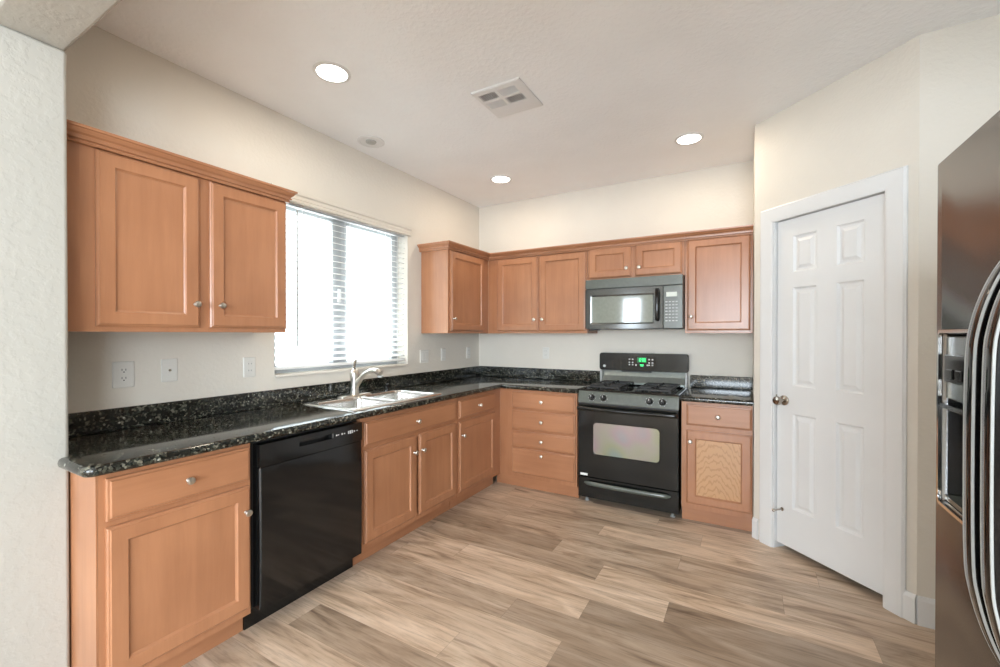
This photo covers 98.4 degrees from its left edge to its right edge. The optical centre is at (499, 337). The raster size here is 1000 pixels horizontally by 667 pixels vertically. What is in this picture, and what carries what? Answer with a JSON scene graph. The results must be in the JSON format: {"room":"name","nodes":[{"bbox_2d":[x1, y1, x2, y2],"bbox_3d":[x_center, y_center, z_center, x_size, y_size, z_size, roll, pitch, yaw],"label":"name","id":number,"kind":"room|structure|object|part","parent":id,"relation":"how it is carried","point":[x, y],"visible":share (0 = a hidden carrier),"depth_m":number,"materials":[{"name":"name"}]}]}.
{"room":"kitchen","nodes":[
{"label":"kitchen","id":0,"kind":"room"},
{"bbox_2d":[0,0,121,666],"bbox_3d":[-0.417,-0.025,0.806,3.890,2.758,0.195,0,0,30],"label":"wall","id":1,"kind":"structure","parent":0,"point":[35,35],"depth_m":1.50,"materials":[{"name":"paint"}]},
{"bbox_2d":[64,26,478,436],"bbox_3d":[-1.114,-0.039,3.363,0.140,2.758,3.550,0,0,30],"label":"wall","id":2,"kind":"structure","parent":0,"point":[114,85],"depth_m":2.44,"materials":[{"name":"beige paint"}]},
{"bbox_2d":[112,361,133,387],"bbox_3d":[-1.783,0.177,2.044,0.008,0.124,0.084,0,0,30],"label":"wall outlet","id":3,"kind":"object","parent":2,"relation":"attached to","point":[122,372],"visible":1,"depth_m":2.04,"materials":[{"name":"white plastic"}]},
{"bbox_2d":[119,367,127,373],"bbox_3d":[-1.781,0.158,2.043,0.002,0.029,0.033,0,0,30],"label":"receptacle","id":4,"kind":"object","parent":3,"relation":"attached to","point":[122,370],"depth_m":2.04,"materials":[{"name":"white plastic"}]},
{"bbox_2d":[119,376,127,381],"bbox_3d":[-1.781,0.197,2.043,0.002,0.029,0.033,0,0,30],"label":"receptacle","id":5,"kind":"object","parent":3,"relation":"attached to","point":[121,378],"depth_m":2.04,"materials":[{"name":"white plastic"}]},
{"bbox_2d":[161,358,177,381],"bbox_3d":[-1.687,0.170,2.206,0.014,0.117,0.072,0,0,30],"label":"cable plate","id":6,"kind":"object","parent":2,"relation":"attached to","point":[169,367],"visible":1,"depth_m":2.21,"materials":[{"name":"white plastic"}]},
{"bbox_2d":[67,119,297,332],"bbox_3d":[-1.538,-0.421,2.119,0.354,0.795,0.961,0,0,30],"label":"upper cabinet","id":7,"kind":"object","parent":2,"relation":"attached to","point":[159,240],"visible":0.97,"depth_m":1.92,"materials":[{"name":"brown wood"}]},
{"bbox_3d":[-1.518,-0.398,1.883,0.020,0.707,0.375,0,0,30],"label":"door","id":8,"kind":"part","parent":7,"relation":"part of","materials":[{"name":"brown wood"}]},
{"bbox_3d":[-1.521,-0.398,1.885,0.007,0.574,0.242,0,0,30],"label":"door panel","id":9,"kind":"part","parent":7,"relation":"part of","materials":[{"name":"brown wood"}]},
{"bbox_3d":[-1.538,-0.787,2.117,0.354,0.063,0.961,0,0,30],"label":"crown moulding","id":10,"kind":"part","parent":7,"relation":"part of","materials":[{"name":"brown wood"}]},
{"bbox_3d":[-1.414,-0.153,2.016,0.031,0.031,0.031,0,0,30],"label":"knob","id":11,"kind":"part","parent":7,"relation":"part of","materials":[{"name":"silver metal"}]},
{"bbox_3d":[-1.359,-0.154,2.112,0.031,0.031,0.031,0,0,30],"label":"knob","id":12,"kind":"part","parent":7,"relation":"part of","materials":[{"name":"silver metal"}]},
{"bbox_3d":[-1.303,-0.400,2.258,0.020,0.707,0.397,0,0,30],"label":"door","id":13,"kind":"part","parent":7,"relation":"part of","materials":[{"name":"brown wood"}]},
{"bbox_3d":[-1.306,-0.400,2.260,0.007,0.574,0.264,0,0,30],"label":"door panel","id":14,"kind":"part","parent":7,"relation":"part of","materials":[{"name":"brown wood"}]},
{"bbox_2d":[243,357,255,376],"bbox_3d":[-1.486,0.178,2.562,0.008,0.117,0.072,0,0,30],"label":"wall outlet","id":15,"kind":"object","parent":2,"relation":"attached to","point":[249,363],"visible":1,"depth_m":2.56,"materials":[{"name":"white plastic"}]},
{"bbox_2d":[247,361,252,372],"bbox_3d":[-1.484,0.178,2.561,0.002,0.066,0.033,0,0,30],"label":"receptacle","id":16,"kind":"object","parent":15,"relation":"attached to","point":[249,363],"depth_m":2.56,"materials":[{"name":"white plastic"}]},
{"bbox_2d":[68,366,479,436],"bbox_3d":[-1.077,0.375,3.265,0.019,0.101,3.404,0,0,30],"label":"backsplash","id":17,"kind":"structure","parent":2,"relation":"attached to","point":[96,421],"depth_m":2.43,"materials":[{"name":"stone"}]},
{"bbox_2d":[274,206,407,377],"bbox_3d":[-1.164,-0.326,3.260,0.151,1.156,1.219,0,0,30],"label":"window","id":18,"kind":"structure","parent":2,"relation":"in","point":[340,368],"depth_m":3.25,"materials":[{"name":"plastic"}]},
{"bbox_2d":[270,183,411,369],"bbox_3d":[-1.130,-0.373,3.236,0.102,1.159,1.273,0,0,30],"label":"window blind","id":19,"kind":"object","parent":18,"relation":"attached to","point":[301,201],"visible":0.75,"depth_m":3.14,"materials":[{"name":"white plastic"}]},
{"bbox_3d":[-1.347,-0.343,2.904,0.055,1.070,0.002,0,0,30],"label":"ladder cord","id":20,"kind":"part","parent":19,"relation":"part of","materials":[{"name":"white fabric"}]},
{"bbox_3d":[-1.148,0.198,3.254,0.052,0.018,1.197,0,0,30],"label":"rail","id":21,"kind":"part","parent":19,"relation":"part of","materials":[{"name":"white plastic"}]},
{"bbox_3d":[-0.939,-0.346,3.616,0.055,1.070,0.002,0,0,30],"label":"ladder cord","id":22,"kind":"part","parent":19,"relation":"part of","materials":[{"name":"white fabric"}]},
{"bbox_3d":[-1.144,0.244,3.253,0.106,0.018,1.217,0,0,30],"label":"sill","id":23,"kind":"part","parent":18,"relation":"part of","materials":[{"name":"beige paint"}]},
{"bbox_3d":[-0.921,-0.335,3.807,0.029,1.143,0.029,0,0,30],"label":"frame","id":24,"kind":"part","parent":18,"relation":"part of","materials":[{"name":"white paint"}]},
{"bbox_2d":[420,350,428,362],"bbox_3d":[-0.691,0.177,3.952,0.008,0.117,0.118,0,0,30],"label":"light switch","id":25,"kind":"object","parent":2,"relation":"attached to","point":[424,354],"visible":1,"depth_m":3.95,"materials":[{"name":"white plastic"}]},
{"bbox_2d":[441,349,445,360],"bbox_3d":[-0.549,0.170,4.199,0.008,0.117,0.072,0,0,30],"label":"light switch","id":26,"kind":"object","parent":2,"relation":"attached to","point":[443,351],"visible":1,"depth_m":4.19,"materials":[{"name":"white plastic"}]},
{"bbox_2d":[417,240,489,332],"bbox_3d":[-0.407,-0.433,4.094,0.354,0.795,0.728,0,0,30],"label":"upper cabinet","id":27,"kind":"object","parent":2,"relation":"attached to","point":[454,276],"visible":1,"depth_m":3.88,"materials":[{"name":"brown wood"}]},
{"bbox_3d":[-0.407,-0.799,4.091,0.354,0.063,0.728,0,0,30],"label":"crown moulding","id":28,"kind":"part","parent":27,"relation":"part of","materials":[{"name":"brown wood"}]},
{"bbox_3d":[-0.294,-0.417,4.059,0.019,0.764,0.674,0,0,30],"label":"frame","id":29,"kind":"part","parent":27,"relation":"part of","materials":[{"name":"brown wood"}]},
{"bbox_3d":[-0.295,-0.410,4.019,0.020,0.707,0.550,0,0,30],"label":"door","id":30,"kind":"part","parent":27,"relation":"part of","materials":[{"name":"brown wood"}]},
{"bbox_3d":[-0.298,-0.410,4.021,0.007,0.574,0.417,0,0,30],"label":"door panel","id":31,"kind":"part","parent":27,"relation":"part of","materials":[{"name":"brown wood"}]},
{"bbox_2d":[466,347,469,357],"bbox_3d":[-0.333,0.165,4.577,0.008,0.117,0.072,0,0,30],"label":"wall outlet","id":32,"kind":"object","parent":2,"relation":"attached to","point":[467,348],"visible":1,"depth_m":4.56,"materials":[{"name":"white plastic"}]},
{"bbox_2d":[94,0,999,207],"bbox_3d":[-1.046,-1.441,0.314,6.280,0.080,8.760,0,0,30],"label":"ceiling","id":33,"kind":"structure","parent":0,"point":[616,83],"depth_m":2.25,"materials":[{"name":"paint"}]},
{"bbox_2d":[312,61,350,83],"bbox_3d":[-0.896,-1.408,2.302,0.192,0.007,0.192,0,0,30],"label":"recessed light","id":34,"kind":"object","parent":33,"relation":"in","point":[332,72],"visible":1,"depth_m":2.29,"materials":[{"name":"white paint"}]},
{"bbox_2d":[357,135,384,147],"bbox_3d":[-0.934,-1.410,3.126,0.192,0.014,0.192,0,0,30],"label":"recessed light","id":35,"kind":"object","parent":33,"relation":"in","point":[368,141],"visible":1,"depth_m":3.11,"materials":[{"name":"white paint"}]},
{"bbox_3d":[-0.934,-1.409,3.126,0.076,0.013,0.076,0,0,30],"label":"bulb","id":36,"kind":"part","parent":35,"relation":"part of","materials":[{"name":"white glass"}]},
{"bbox_2d":[490,175,511,182],"bbox_3d":[0.009,-1.417,3.879,0.192,0.007,0.192,0,0,30],"label":"recessed light","id":37,"kind":"object","parent":33,"relation":"in","point":[498,178],"visible":1,"depth_m":3.87,"materials":[{"name":"white paint"}]},
{"bbox_2d":[471,77,542,117],"bbox_3d":[0.047,-1.408,2.558,0.312,0.010,0.322,0,0,30],"label":"ceiling vent","id":38,"kind":"object","parent":33,"relation":"in","point":[513,96],"visible":1,"depth_m":2.54,"materials":[{"name":"white metal"}]},
{"bbox_2d":[675,132,703,144],"bbox_3d":[1.348,-1.413,3.078,0.192,0.007,0.192,0,0,30],"label":"recessed light","id":39,"kind":"object","parent":33,"relation":"in","point":[693,137],"visible":1,"depth_m":3.06,"materials":[{"name":"white paint"}]},
{"bbox_2d":[181,475,934,666],"bbox_3d":[-1.046,1.387,0.330,6.280,0.060,8.760,0,0,30],"label":"floor","id":40,"kind":"structure","parent":0,"point":[509,575],"depth_m":2.17,"materials":[{"name":"brown wood"}]},
{"bbox_2d":[69,443,252,666],"bbox_3d":[-1.506,0.910,1.859,0.670,0.875,0.532,0,0,30],"label":"base cabinet","id":41,"kind":"object","parent":40,"relation":"on","point":[160,575],"visible":0.92,"depth_m":1.64,"materials":[{"name":"brown wood"}]},
{"bbox_3d":[-1.659,0.912,1.642,0.619,0.875,0.004,0,0,30],"label":"panel","id":42,"kind":"part","parent":41,"relation":"part of","materials":[{"name":"brown wood"}]},
{"bbox_3d":[-1.246,0.568,1.719,0.020,0.151,0.501,0,0,30],"label":"drawer","id":43,"kind":"part","parent":41,"relation":"part of","materials":[{"name":"brown wood"}]},
{"bbox_3d":[-1.246,0.940,1.721,0.020,0.549,0.501,0,0,30],"label":"door","id":44,"kind":"part","parent":41,"relation":"part of","materials":[{"name":"brown wood"}]},
{"bbox_3d":[-1.249,0.940,1.723,0.007,0.416,0.368,0,0,30],"label":"door panel","id":45,"kind":"part","parent":41,"relation":"part of","materials":[{"name":"brown wood"}]},
{"bbox_3d":[-1.224,0.568,1.707,0.031,0.031,0.031,0,0,30],"label":"knob","id":46,"kind":"part","parent":41,"relation":"part of","materials":[{"name":"silver metal"}]},
{"bbox_3d":[-1.111,0.776,1.905,0.031,0.031,0.031,0,0,30],"label":"knob","id":47,"kind":"part","parent":41,"relation":"part of","materials":[{"name":"silver metal"}]},
{"bbox_2d":[243,420,361,629],"bbox_3d":[-1.216,0.914,2.364,0.638,0.862,0.628,0,0,30],"label":"dishwasher","id":48,"kind":"object","parent":40,"relation":"on","point":[306,486],"visible":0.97,"depth_m":2.14,"materials":[{"name":"glossy black enameled metal"},{"name":"black plastic"}]},
{"bbox_3d":[-1.028,1.294,2.259,0.021,0.104,0.628,0,0,30],"label":"toe panel","id":49,"kind":"part","parent":48,"relation":"part of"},
{"bbox_3d":[-0.962,0.540,2.225,0.053,0.103,0.598,0,0,30],"label":"control panel","id":50,"kind":"part","parent":48,"relation":"part of","materials":[{"name":"black plastic"}]},
{"bbox_2d":[353,398,455,565],"bbox_3d":[-0.821,0.904,3.055,0.670,0.875,0.951,0,0,30],"label":"base cabinet","id":51,"kind":"object","parent":40,"relation":"on","point":[409,455],"visible":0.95,"depth_m":2.82,"materials":[{"name":"brown wood"}]},
{"bbox_2d":[57,366,599,477],"bbox_3d":[-0.497,0.396,2.920,1.369,0.140,3.466,0,0,30],"label":"countertop","id":52,"kind":"structure","parent":51,"relation":"on","point":[125,445],"depth_m":2.23,"materials":[{"name":"stone"}]},
{"bbox_2d":[337,359,382,398],"bbox_3d":[-0.947,0.289,3.031,0.280,0.262,0.269,0,0,30],"label":"faucet","id":53,"kind":"object","parent":52,"relation":"on","point":[356,379],"visible":1,"depth_m":3.05,"materials":[{"name":"silver metal"}]},
{"bbox_3d":[-1.039,0.414,3.084,0.066,0.013,0.269,0,0,30],"label":"deck plate","id":54,"kind":"part","parent":53,"relation":"part of","materials":[{"name":"silver metal"}]},
{"bbox_3d":[-0.935,0.295,3.040,0.250,0.157,0.044,0,0,23],"label":"spout","id":55,"kind":"part","parent":53,"relation":"part of","materials":[{"name":"silver metal"}]},
{"bbox_2d":[302,383,440,410],"bbox_3d":[-0.850,0.486,2.995,0.497,0.243,0.844,0,0,30],"label":"sink","id":56,"kind":"object","parent":52,"relation":"in","point":[380,398],"depth_m":3.01,"materials":[{"name":"silver metal"}]},
{"bbox_3d":[-0.928,0.515,2.809,0.385,0.186,0.368,0,0,30],"label":"bowl","id":57,"kind":"part","parent":56,"relation":"part of","materials":[{"name":"silver metal"}]},
{"bbox_3d":[-0.882,0.390,3.371,0.044,0.056,0.044,0,0,30],"label":"air gap cap","id":58,"kind":"part","parent":56,"relation":"part of","materials":[{"name":"metal"}]},
{"bbox_3d":[-0.730,0.513,3.156,0.385,0.186,0.370,0,0,30],"label":"bowl","id":59,"kind":"part","parent":56,"relation":"part of","materials":[{"name":"silver metal"}]},
{"bbox_3d":[-0.679,0.935,2.712,0.020,0.547,0.450,0,0,30],"label":"door","id":60,"kind":"part","parent":51,"relation":"part of","materials":[{"name":"brown wood"}]},
{"bbox_3d":[-0.682,0.935,2.713,0.007,0.414,0.317,0,0,30],"label":"door panel","id":61,"kind":"part","parent":51,"relation":"part of","materials":[{"name":"brown wood"}]},
{"bbox_3d":[-0.565,0.566,2.909,0.020,0.142,0.909,0,0,30],"label":"false drawer","id":62,"kind":"part","parent":51,"relation":"part of","materials":[{"name":"brown wood"}]},
{"bbox_3d":[-0.445,0.933,3.120,0.020,0.547,0.427,0,0,30],"label":"door","id":63,"kind":"part","parent":51,"relation":"part of","materials":[{"name":"brown wood"}]},
{"bbox_3d":[-0.448,0.933,3.122,0.007,0.414,0.294,0,0,30],"label":"door panel","id":64,"kind":"part","parent":51,"relation":"part of","materials":[{"name":"brown wood"}]},
{"bbox_2d":[450,389,499,508],"bbox_3d":[-0.414,0.900,3.766,0.670,0.875,0.678,0,0,30],"label":"base cabinet","id":65,"kind":"object","parent":40,"relation":"on","point":[477,415],"visible":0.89,"depth_m":3.56,"materials":[{"name":"brown wood"}]},
{"bbox_3d":[-0.181,0.562,3.578,0.020,0.142,0.550,0,0,30],"label":"drawer","id":66,"kind":"part","parent":65,"relation":"part of","materials":[{"name":"brown wood"}]},
{"bbox_3d":[-0.181,0.930,3.580,0.020,0.547,0.550,0,0,30],"label":"door","id":67,"kind":"part","parent":65,"relation":"part of","materials":[{"name":"brown wood"}]},
{"bbox_3d":[-0.185,0.930,3.582,0.007,0.414,0.417,0,0,30],"label":"door panel","id":68,"kind":"part","parent":65,"relation":"part of","materials":[{"name":"brown wood"}]},
{"bbox_2d":[497,388,578,497],"bbox_3d":[0.434,0.898,3.998,0.790,0.875,0.670,0,0,30],"label":"base cabinet","id":69,"kind":"object","parent":40,"relation":"on","point":[539,429],"visible":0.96,"depth_m":3.71,"materials":[{"name":"brown wood"}]},
{"bbox_3d":[0.363,1.091,3.701,0.590,0.223,0.020,0,0,30],"label":"drawer","id":70,"kind":"part","parent":69,"relation":"part of","materials":[{"name":"brown wood"}]},
{"bbox_3d":[0.363,0.897,3.700,0.590,0.138,0.020,0,0,30],"label":"drawer","id":71,"kind":"part","parent":69,"relation":"part of","materials":[{"name":"brown wood"}]},
{"bbox_3d":[0.363,0.730,3.699,0.590,0.164,0.020,0,0,30],"label":"drawer","id":72,"kind":"part","parent":69,"relation":"part of","materials":[{"name":"brown wood"}]},
{"bbox_3d":[0.363,0.557,3.698,0.590,0.149,0.020,0,0,30],"label":"drawer","id":73,"kind":"part","parent":69,"relation":"part of","materials":[{"name":"brown wood"}]},
{"bbox_2d":[577,352,688,516],"bbox_3d":[1.109,0.742,3.571,0.762,1.192,0.710,0,0,30],"label":"gas range","id":74,"kind":"object","parent":40,"relation":"on","point":[630,420],"visible":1,"depth_m":3.35,"materials":[{"name":"black metal"}]},
{"bbox_3d":[0.959,1.170,3.310,0.657,0.035,0.044,0,0,30],"label":"drawer pull","id":75,"kind":"part","parent":74,"relation":"part of","materials":[{"name":"silver metal"}]},
{"bbox_3d":[0.948,0.573,3.289,0.761,0.040,0.063,0,0,30],"label":"oven handle","id":76,"kind":"part","parent":74,"relation":"part of","materials":[{"name":"black metal"}]},
{"bbox_3d":[0.977,1.210,3.342,0.762,0.160,0.036,0,0,30],"label":"storage drawer","id":77,"kind":"part","parent":74,"relation":"part of","materials":[{"name":"black metal"}]},
{"bbox_3d":[0.974,0.829,3.336,0.760,0.578,0.046,0,0,30],"label":"oven door","id":78,"kind":"part","parent":74,"relation":"part of","materials":[{"name":"black metal"}]},
{"bbox_3d":[0.974,0.481,3.334,0.762,0.092,0.046,0,0,30],"label":"control panel","id":79,"kind":"part","parent":74,"relation":"part of","materials":[{"name":"grey metal"}]},
{"bbox_2d":[579,383,687,396],"bbox_3d":[1.112,0.430,3.574,0.762,0.018,0.544,0,0,30],"label":"cooktop","id":80,"kind":"object","parent":74,"relation":"in","point":[628,390],"depth_m":3.43,"materials":[{"name":"black metal"}]},
{"bbox_3d":[1.253,0.220,3.821,0.250,0.095,0.001,0,0,30],"label":"clock panel","id":81,"kind":"part","parent":74,"relation":"part of","materials":[{"name":"black plastic"}]},
{"bbox_3d":[1.266,0.364,3.843,0.702,0.123,0.072,0,0,30],"label":"vent panel","id":82,"kind":"part","parent":74,"relation":"part of","materials":[{"name":"grey metal"}]},
{"bbox_3d":[1.113,0.481,3.220,0.048,0.048,0.044,0,0,30],"label":"burner knob","id":83,"kind":"part","parent":74,"relation":"part of","materials":[{"name":"black plastic"}]},
{"bbox_3d":[1.212,0.420,3.363,0.110,0.024,0.110,0,0,30],"label":"burner","id":84,"kind":"part","parent":74,"relation":"part of","materials":[{"name":"black metal"}]},
{"bbox_3d":[1.193,0.482,3.174,0.048,0.048,0.044,0,0,30],"label":"burner knob","id":85,"kind":"part","parent":74,"relation":"part of","materials":[{"name":"black plastic"}]},
{"bbox_2d":[681,401,752,531],"bbox_3d":[1.665,0.902,3.294,0.450,0.875,0.670,0,0,30],"label":"base cabinet","id":86,"kind":"object","parent":40,"relation":"on","point":[716,439],"visible":0.97,"depth_m":3.04,"materials":[{"name":"brown wood"}]},
{"bbox_2d":[680,375,753,405],"bbox_3d":[1.666,0.394,3.297,0.460,0.140,0.662,0,0,30],"label":"countertop","id":87,"kind":"structure","parent":86,"relation":"on","point":[704,388],"depth_m":3.44,"materials":[{"name":"stone"}]},
{"bbox_3d":[1.533,0.936,3.034,0.278,0.399,0.007,0,0,30],"label":"door panel","id":88,"kind":"part","parent":86,"relation":"part of","materials":[{"name":"brown wood"}]},
{"bbox_3d":[1.531,0.560,3.029,0.411,0.151,0.020,0,0,30],"label":"drawer","id":89,"kind":"part","parent":86,"relation":"part of","materials":[{"name":"brown wood"}]},
{"bbox_3d":[1.531,0.936,3.031,0.411,0.532,0.020,0,0,30],"label":"door","id":90,"kind":"part","parent":86,"relation":"part of","materials":[{"name":"brown wood"}]},
{"bbox_2d":[935,110,999,666],"bbox_3d":[1.079,0.479,0.443,0.831,1.748,0.912,0,0,30],"label":"refrigerator","id":91,"kind":"object","parent":40,"relation":"on","point":[967,568],"visible":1,"depth_m":0.84,"materials":[{"name":"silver metal"}]},
{"bbox_2d":[940,402,962,414],"bbox_3d":[0.954,0.153,0.852,0.054,0.010,0.258,0,0,30],"label":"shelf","id":92,"kind":"object","parent":91,"relation":"attached to","point":[945,407],"depth_m":0.95,"materials":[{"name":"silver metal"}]},
{"bbox_3d":[0.933,0.181,0.864,0.006,0.394,0.284,0,0,30],"label":"dispenser trim","id":93,"kind":"part","parent":91,"relation":"part of","materials":[{"name":"silver metal"}]},
{"bbox_3d":[0.959,0.068,0.849,0.044,0.140,0.258,0,0,30],"label":"dispenser panel","id":94,"kind":"part","parent":91,"relation":"part of","materials":[{"name":"silver metal"}]},
{"bbox_3d":[0.779,0.195,0.674,0.080,0.702,0.003,0,0,30],"label":"handle trim","id":95,"kind":"part","parent":91,"relation":"part of","materials":[{"name":"silver metal"}]},
{"bbox_3d":[0.775,0.195,0.659,0.087,0.702,0.034,0,0,30],"label":"handle","id":96,"kind":"part","parent":91,"relation":"part of","materials":[{"name":"silver metal"}]},
{"bbox_3d":[0.764,0.195,0.649,0.080,0.702,0.003,0,0,30],"label":"handle trim","id":97,"kind":"part","parent":91,"relation":"part of","materials":[{"name":"silver metal"}]},
{"bbox_3d":[0.749,0.196,0.622,0.080,0.702,0.003,0,0,30],"label":"handle trim","id":98,"kind":"part","parent":91,"relation":"part of","materials":[{"name":"silver metal"}]},
{"bbox_3d":[0.745,0.196,0.607,0.087,0.702,0.034,0,0,30],"label":"handle","id":99,"kind":"part","parent":91,"relation":"part of","materials":[{"name":"silver metal"}]},
{"bbox_3d":[0.735,0.196,0.597,0.080,0.702,0.003,0,0,30],"label":"handle trim","id":100,"kind":"part","parent":91,"relation":"part of","materials":[{"name":"silver metal"}]},
{"bbox_2d":[479,160,753,391],"bbox_3d":[1.478,-0.042,3.855,3.870,2.758,0.120,0,0,30],"label":"wall","id":101,"kind":"structure","parent":0,"point":[719,196],"depth_m":3.98,"materials":[{"name":"beige paint"}]},
{"bbox_2d":[480,366,599,381],"bbox_3d":[0.358,0.368,4.417,1.366,0.101,0.019,0,0,30],"label":"backsplash","id":102,"kind":"structure","parent":101,"relation":"attached to","point":[562,374],"depth_m":4.36,"materials":[{"name":"stone"}]},
{"bbox_2d":[488,243,597,333],"bbox_3d":[0.392,-0.433,4.199,1.032,0.795,0.351,0,0,30],"label":"upper cabinet","id":103,"kind":"object","parent":101,"relation":"attached to","point":[535,290],"visible":0.96,"depth_m":4.06,"materials":[{"name":"brown wood"}]},
{"bbox_3d":[0.167,-0.411,4.177,0.309,0.574,0.007,0,0,30],"label":"door panel","id":104,"kind":"part","parent":103,"relation":"part of","materials":[{"name":"brown wood"}]},
{"bbox_3d":[0.166,-0.411,4.174,0.442,0.707,0.020,0,0,30],"label":"door","id":105,"kind":"part","parent":103,"relation":"part of","materials":[{"name":"brown wood"}]},
{"bbox_3d":[0.317,-0.799,4.066,1.032,0.063,0.051,0,0,30],"label":"crown moulding","id":106,"kind":"part","parent":103,"relation":"part of","materials":[{"name":"brown wood"}]},
{"bbox_3d":[0.568,-0.410,3.948,0.311,0.574,0.007,0,0,30],"label":"door panel","id":107,"kind":"part","parent":103,"relation":"part of","materials":[{"name":"brown wood"}]},
{"bbox_3d":[0.567,-0.410,3.945,0.444,0.707,0.020,0,0,30],"label":"door","id":108,"kind":"part","parent":103,"relation":"part of","materials":[{"name":"brown wood"}]},
{"bbox_2d":[543,347,548,358],"bbox_3d":[0.463,0.161,4.363,0.072,0.117,0.008,0,0,30],"label":"wall outlet","id":109,"kind":"object","parent":101,"relation":"attached to","point":[545,349],"visible":1,"depth_m":4.36,"materials":[{"name":"white plastic"}]},
{"bbox_2d":[586,232,684,279],"bbox_3d":[1.187,-0.661,3.742,0.799,0.334,0.351,0,0,30],"label":"upper cabinet","id":110,"kind":"object","parent":101,"relation":"attached to","point":[663,254],"visible":0.94,"depth_m":3.60,"materials":[{"name":"brown wood"}]},
{"bbox_3d":[0.946,-0.643,3.726,0.363,0.262,0.020,0,0,30],"label":"door","id":111,"kind":"part","parent":110,"relation":"part of","materials":[{"name":"brown wood"}]},
{"bbox_3d":[0.948,-0.643,3.729,0.230,0.129,0.007,0,0,30],"label":"door panel","id":112,"kind":"part","parent":110,"relation":"part of","materials":[{"name":"brown wood"}]},
{"bbox_2d":[585,274,684,330],"bbox_3d":[1.167,-0.274,3.700,0.783,0.434,0.445,0,0,30],"label":"microwave","id":113,"kind":"object","parent":110,"relation":"attached to","point":[648,302],"visible":1,"depth_m":3.53,"materials":[{"name":"stainless steel"},{"name":"black plastic"},{"name":"glass"}]},
{"bbox_3d":[1.023,-0.239,3.594,0.638,0.337,0.030,0,0,30],"label":"door","id":114,"kind":"part","parent":113,"relation":"part of","materials":[{"name":"silver metal"}]},
{"bbox_3d":[1.087,-0.452,3.559,0.783,0.078,0.026,0,0,30],"label":"vent panel","id":115,"kind":"part","parent":113,"relation":"part of","materials":[{"name":"silver metal"}]},
{"bbox_3d":[1.247,-0.258,3.425,0.031,0.265,0.047,0,0,30],"label":"handle","id":116,"kind":"part","parent":113,"relation":"part of","materials":[{"name":"black plastic"}]},
{"bbox_3d":[1.364,-0.238,3.399,0.142,0.337,0.030,0,0,30],"label":"control panel","id":117,"kind":"part","parent":113,"relation":"part of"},
{"bbox_3d":[1.113,-0.796,3.611,0.799,0.063,0.051,0,0,30],"label":"crown moulding","id":118,"kind":"part","parent":110,"relation":"part of","materials":[{"name":"brown wood"}]},
{"bbox_3d":[1.293,-0.642,3.527,0.363,0.262,0.020,0,0,30],"label":"door","id":119,"kind":"part","parent":110,"relation":"part of","materials":[{"name":"brown wood"}]},
{"bbox_3d":[1.295,-0.642,3.530,0.230,0.129,0.007,0,0,30],"label":"door panel","id":120,"kind":"part","parent":110,"relation":"part of","materials":[{"name":"brown wood"}]},
{"bbox_2d":[684,224,752,332],"bbox_3d":[1.738,-0.429,3.428,0.468,0.795,0.351,0,0,30],"label":"upper cabinet","id":121,"kind":"object","parent":101,"relation":"attached to","point":[718,261],"visible":1,"depth_m":3.30,"materials":[{"name":"brown wood"}]},
{"bbox_3d":[1.673,-0.409,3.315,0.300,0.580,0.007,0,0,30],"label":"door panel","id":122,"kind":"part","parent":121,"relation":"part of","materials":[{"name":"brown wood"}]},
{"bbox_3d":[1.663,-0.794,3.296,0.468,0.063,0.051,0,0,30],"label":"crown moulding","id":123,"kind":"part","parent":121,"relation":"part of","materials":[{"name":"brown wood"}]},
{"bbox_2d":[690,375,752,389],"bbox_3d":[1.826,0.373,3.576,0.460,0.101,0.019,0,0,30],"label":"backsplash","id":124,"kind":"structure","parent":101,"relation":"attached to","point":[725,382],"depth_m":3.56,"materials":[{"name":"stone"}]},
{"bbox_2d":[753,135,754,516],"bbox_3d":[1.916,-0.038,3.154,0.110,2.758,0.662,0,0,30],"label":"wall","id":125,"kind":"structure","parent":0,"point":[754,135],"depth_m":3.09,"materials":[{"name":"beige paint"}]},
{"bbox_2d":[754,35,919,594],"bbox_3d":[1.884,-0.034,2.473,0.110,2.758,0.909,0,0,-16],"label":"wall","id":126,"kind":"structure","parent":0,"point":[863,124],"depth_m":2.28,"materials":[{"name":"beige paint"}]},
{"bbox_2d":[772,191,884,594],"bbox_3d":[1.857,0.301,2.459,0.170,2.089,0.652,0,0,-16],"label":"door","id":127,"kind":"structure","parent":126,"relation":"in","point":[828,400],"depth_m":2.42,"materials":[{"name":"white paint"}]},
{"bbox_3d":[1.746,0.396,2.692,0.074,0.062,0.062,0,0,-16],"label":"knob","id":128,"kind":"part","parent":127,"relation":"part of","materials":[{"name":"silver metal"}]},
{"bbox_2d":[759,165,907,617],"bbox_3d":[1.825,0.262,2.450,0.019,2.166,0.812,0,0,-16],"label":"trim","id":129,"kind":"structure","parent":126,"relation":"attached to","point":[894,182],"depth_m":2.12,"materials":[{"name":"white paint"}]},
{"bbox_2d":[752,517,916,623],"bbox_3d":[1.825,1.278,2.463,0.015,0.135,0.909,0,0,-16],"label":"baseboard","id":130,"kind":"structure","parent":126,"relation":"attached to","point":[909,599],"depth_m":2.05,"materials":[{"name":"white paint"}]},
{"bbox_2d":[917,14,999,598],"bbox_3d":[2.197,-0.031,1.948,0.487,2.758,0.110,0,0,30],"label":"wall","id":131,"kind":"structure","parent":0,"point":[960,64],"depth_m":1.99,"materials":[{"name":"beige paint"}]},
{"bbox_2d":[917,595,934,629],"bbox_3d":[2.167,1.281,1.902,0.487,0.135,0.013,0,0,30],"label":"baseboard","id":132,"kind":"structure","parent":131,"relation":"attached to","point":[925,606],"depth_m":2.00,"materials":[{"name":"white paint"}]}
]}

